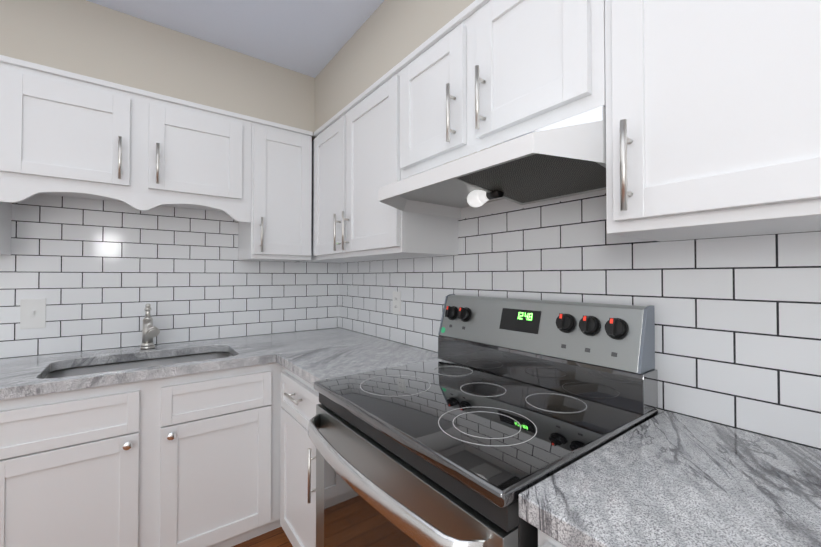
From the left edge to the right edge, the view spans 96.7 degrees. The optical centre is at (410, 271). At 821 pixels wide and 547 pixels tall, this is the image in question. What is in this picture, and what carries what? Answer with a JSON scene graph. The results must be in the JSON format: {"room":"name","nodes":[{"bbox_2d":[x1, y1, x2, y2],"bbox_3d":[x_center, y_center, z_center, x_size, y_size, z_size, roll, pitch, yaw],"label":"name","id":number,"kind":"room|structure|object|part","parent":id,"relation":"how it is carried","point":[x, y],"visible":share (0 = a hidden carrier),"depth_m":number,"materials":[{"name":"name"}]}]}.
{"room":"kitchen","nodes":[
{"label":"kitchen","id":0,"kind":"room"},
{"bbox_2d":[0,0,316,140],"bbox_3d":[-1.859,-1.029,1.497,3.599,0.337,0.337,1,-1,-37],"label":"soffit","id":1,"kind":"structure","parent":0,"point":[87,38],"depth_m":1.75,"materials":[{"name":"beige paint"}]},
{"bbox_2d":[87,0,383,77],"bbox_3d":[-0.762,-1.244,0.035,3.800,0.050,4.200,1,-1,-37],"label":"ceiling","id":2,"kind":"structure","parent":0,"point":[310,38],"depth_m":1.75,"materials":[{"name":"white paint"}]},
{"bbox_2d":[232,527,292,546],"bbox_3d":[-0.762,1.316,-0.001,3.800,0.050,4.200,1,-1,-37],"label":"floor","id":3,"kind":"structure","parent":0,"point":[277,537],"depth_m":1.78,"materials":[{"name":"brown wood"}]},
{"bbox_2d":[0,379,155,546],"bbox_3d":[-1.447,0.876,1.580,0.503,0.874,0.634,1,-1,-37],"label":"base cabinet","id":4,"kind":"object","parent":3,"relation":"on","point":[78,467],"depth_m":1.36,"materials":[{"name":"white paint"}]},
{"bbox_2d":[152,362,275,546],"bbox_3d":[-1.054,0.880,1.874,0.479,0.874,0.634,1,-1,-37],"label":"base cabinet","id":5,"kind":"object","parent":3,"relation":"on","point":[190,460],"depth_m":1.63,"materials":[{"name":"white paint"}]},
{"bbox_2d":[276,362,281,528],"bbox_3d":[-0.621,0.884,2.198,0.723,0.874,0.634,1,-1,-37],"label":"base cabinet","id":6,"kind":"object","parent":3,"relation":"on","point":[278,367],"depth_m":1.80,"materials":[{"name":"white paint"}]},
{"bbox_2d":[0,328,383,399],"bbox_3d":[-1.762,0.415,1.342,3.589,0.040,0.655,1,-1,-37],"label":"countertop","id":7,"kind":"structure","parent":6,"relation":"on","point":[20,377],"depth_m":1.69,"materials":[{"name":"stone"}]},
{"bbox_2d":[44,352,231,378],"bbox_3d":[-1.205,0.541,1.687,0.750,0.198,0.415,1,-1,-37],"label":"sink basin","id":8,"kind":"object","parent":7,"relation":"in","point":[84,370],"visible":0.12,"depth_m":1.80,"materials":[{"name":"silver metal"}]},
{"bbox_2d":[140,303,159,348],"bbox_3d":[-1.340,0.284,1.876,0.152,0.234,0.062,-1,-1,43],"label":"faucet","id":9,"kind":"object","parent":7,"relation":"on","point":[150,331],"visible":1,"depth_m":1.88,"materials":[{"name":"silver metal"}]},
{"bbox_2d":[272,339,437,384],"bbox_3d":[-0.215,0.420,1.726,0.651,0.040,0.552,1,-1,-37],"label":"countertop","id":10,"kind":"structure","parent":6,"relation":"on","point":[325,361],"depth_m":1.69,"materials":[{"name":"stone"}]},
{"bbox_2d":[280,366,320,546],"bbox_3d":[-0.236,0.878,1.725,0.672,0.874,0.581,1,-1,-37],"label":"base cabinet","id":11,"kind":"object","parent":3,"relation":"on","point":[299,399],"visible":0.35,"depth_m":1.57,"materials":[{"name":"white paint"}]},
{"bbox_3d":[-0.452,0.698,1.488,0.038,0.338,0.292,1,-1,-37],"label":"handle","id":12,"kind":"part","parent":11,"relation":"part of","materials":[{"name":"silver metal"}]},
{"bbox_2d":[308,294,657,546],"bbox_3d":[0.146,0.702,1.123,0.753,1.209,0.831,1,-1,-37],"label":"range","id":13,"kind":"object","parent":3,"relation":"on","point":[482,422],"visible":0.98,"depth_m":1.01,"materials":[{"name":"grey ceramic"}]},
{"bbox_3d":[-0.118,0.509,0.928,0.092,0.054,0.747,1,-1,-37],"label":"door handle","id":14,"kind":"part","parent":13,"relation":"part of","materials":[{"name":"silver metal"}]},
{"bbox_3d":[-0.070,0.799,0.960,0.045,0.674,0.817,1,-1,-37],"label":"door","id":15,"kind":"part","parent":13,"relation":"part of","materials":[{"name":"silver metal"}]},
{"bbox_3d":[0.370,0.202,1.321,0.056,0.132,0.765,1,-1,-37],"label":"knob","id":16,"kind":"part","parent":13,"relation":"part of","materials":[{"name":"black plastic"}]},
{"bbox_2d":[538,529,565,546],"bbox_3d":[0.628,0.862,0.603,0.634,0.874,0.550,1,-1,-37],"label":"base cabinet","id":17,"kind":"object","parent":3,"relation":"on","point":[545,540],"visible":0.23,"depth_m":0.59,"materials":[{"name":"white paint"}]},
{"bbox_2d":[519,411,820,546],"bbox_3d":[1.013,0.397,0.077,0.661,0.040,1.878,1,-1,-37],"label":"countertop","id":18,"kind":"structure","parent":17,"relation":"on","point":[666,479],"depth_m":0.64,"materials":[{"name":"stone"}]},
{"bbox_2d":[315,0,474,130],"bbox_3d":[0.645,-1.038,0.873,0.337,0.337,3.661,1,-1,-37],"label":"wall","id":19,"kind":"structure","parent":0,"point":[386,37],"depth_m":1.65,"materials":[{"name":"beige paint"}]},
{"bbox_2d":[312,0,489,136],"bbox_3d":[0.504,-0.859,0.771,0.025,0.024,3.670,1,-1,-37],"label":"crown molding","id":20,"kind":"structure","parent":19,"relation":"attached to","point":[463,15],"depth_m":1.44,"materials":[{"name":"white paint"}]},
{"bbox_2d":[300,0,820,262],"bbox_3d":[0.223,-0.465,1.380,0.380,0.770,2.990,1,-1,-37],"label":"upper cabinet","id":21,"kind":"object","parent":19,"relation":"attached to","point":[713,118],"visible":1,"depth_m":0.80,"materials":[{"name":"white paint"}]},
{"bbox_2d":[378,106,605,218],"bbox_3d":[0.264,-0.309,1.208,0.516,0.147,0.794,1,-1,-37],"label":"range hood","id":22,"kind":"object","parent":21,"relation":"attached to","point":[564,160],"visible":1,"depth_m":1.07,"materials":[{"name":"white metal"}]},
{"bbox_3d":[-2.030,0.058,1.628,3.700,2.510,0.100,1,-1,-37],"label":"wall","id":23,"kind":"structure","parent":0,"visible":0},
{"bbox_2d":[0,62,311,261],"bbox_3d":[-1.582,-0.461,1.660,2.247,0.770,0.380,1,-1,-37],"label":"upper cabinet","id":24,"kind":"object","parent":23,"relation":"attached to","point":[64,136],"depth_m":1.74,"materials":[{"name":"white paint"}]},
{"bbox_2d":[0,55,311,135],"bbox_3d":[-1.902,-0.852,1.252,3.240,0.024,0.016,1,-1,-37],"label":"crown molding","id":25,"kind":"structure","parent":24,"relation":"attached to","point":[4,59],"depth_m":1.72,"materials":[{"name":"white paint"}]},
{"bbox_2d":[0,194,339,358],"bbox_3d":[-1.961,0.016,1.613,3.592,0.885,0.008,1,-1,-37],"label":"tile backsplash","id":26,"kind":"structure","parent":23,"relation":"attached to","point":[98,274],"depth_m":1.98,"materials":[{"name":"white tile"}]},
{"bbox_2d":[20,298,45,328],"bbox_3d":[-1.786,0.200,1.727,0.085,0.140,0.016,1,-1,-37],"label":"switch plate","id":27,"kind":"object","parent":26,"relation":"attached to","point":[32,313],"visible":1,"depth_m":1.73,"materials":[{"name":"white plastic"}]},
{"bbox_3d":[0.719,0.051,1.125,0.100,2.510,4.200,1,-1,-37],"label":"wall","id":28,"kind":"structure","parent":0,"visible":0},
{"bbox_2d":[340,193,820,449],"bbox_3d":[0.676,0.009,1.093,0.008,0.885,4.000,1,-1,-37],"label":"tile backsplash","id":29,"kind":"structure","parent":28,"relation":"attached to","point":[737,332],"depth_m":1.01,"materials":[{"name":"white tile"}]},
{"bbox_2d":[393,291,400,314],"bbox_3d":[-0.079,0.180,2.086,0.008,0.130,0.078,1,-1,-37],"label":"electrical outlet plate","id":30,"kind":"object","parent":29,"relation":"attached to","point":[396,302],"visible":1,"depth_m":2.08,"materials":[{"name":"white plastic"}]}
]}

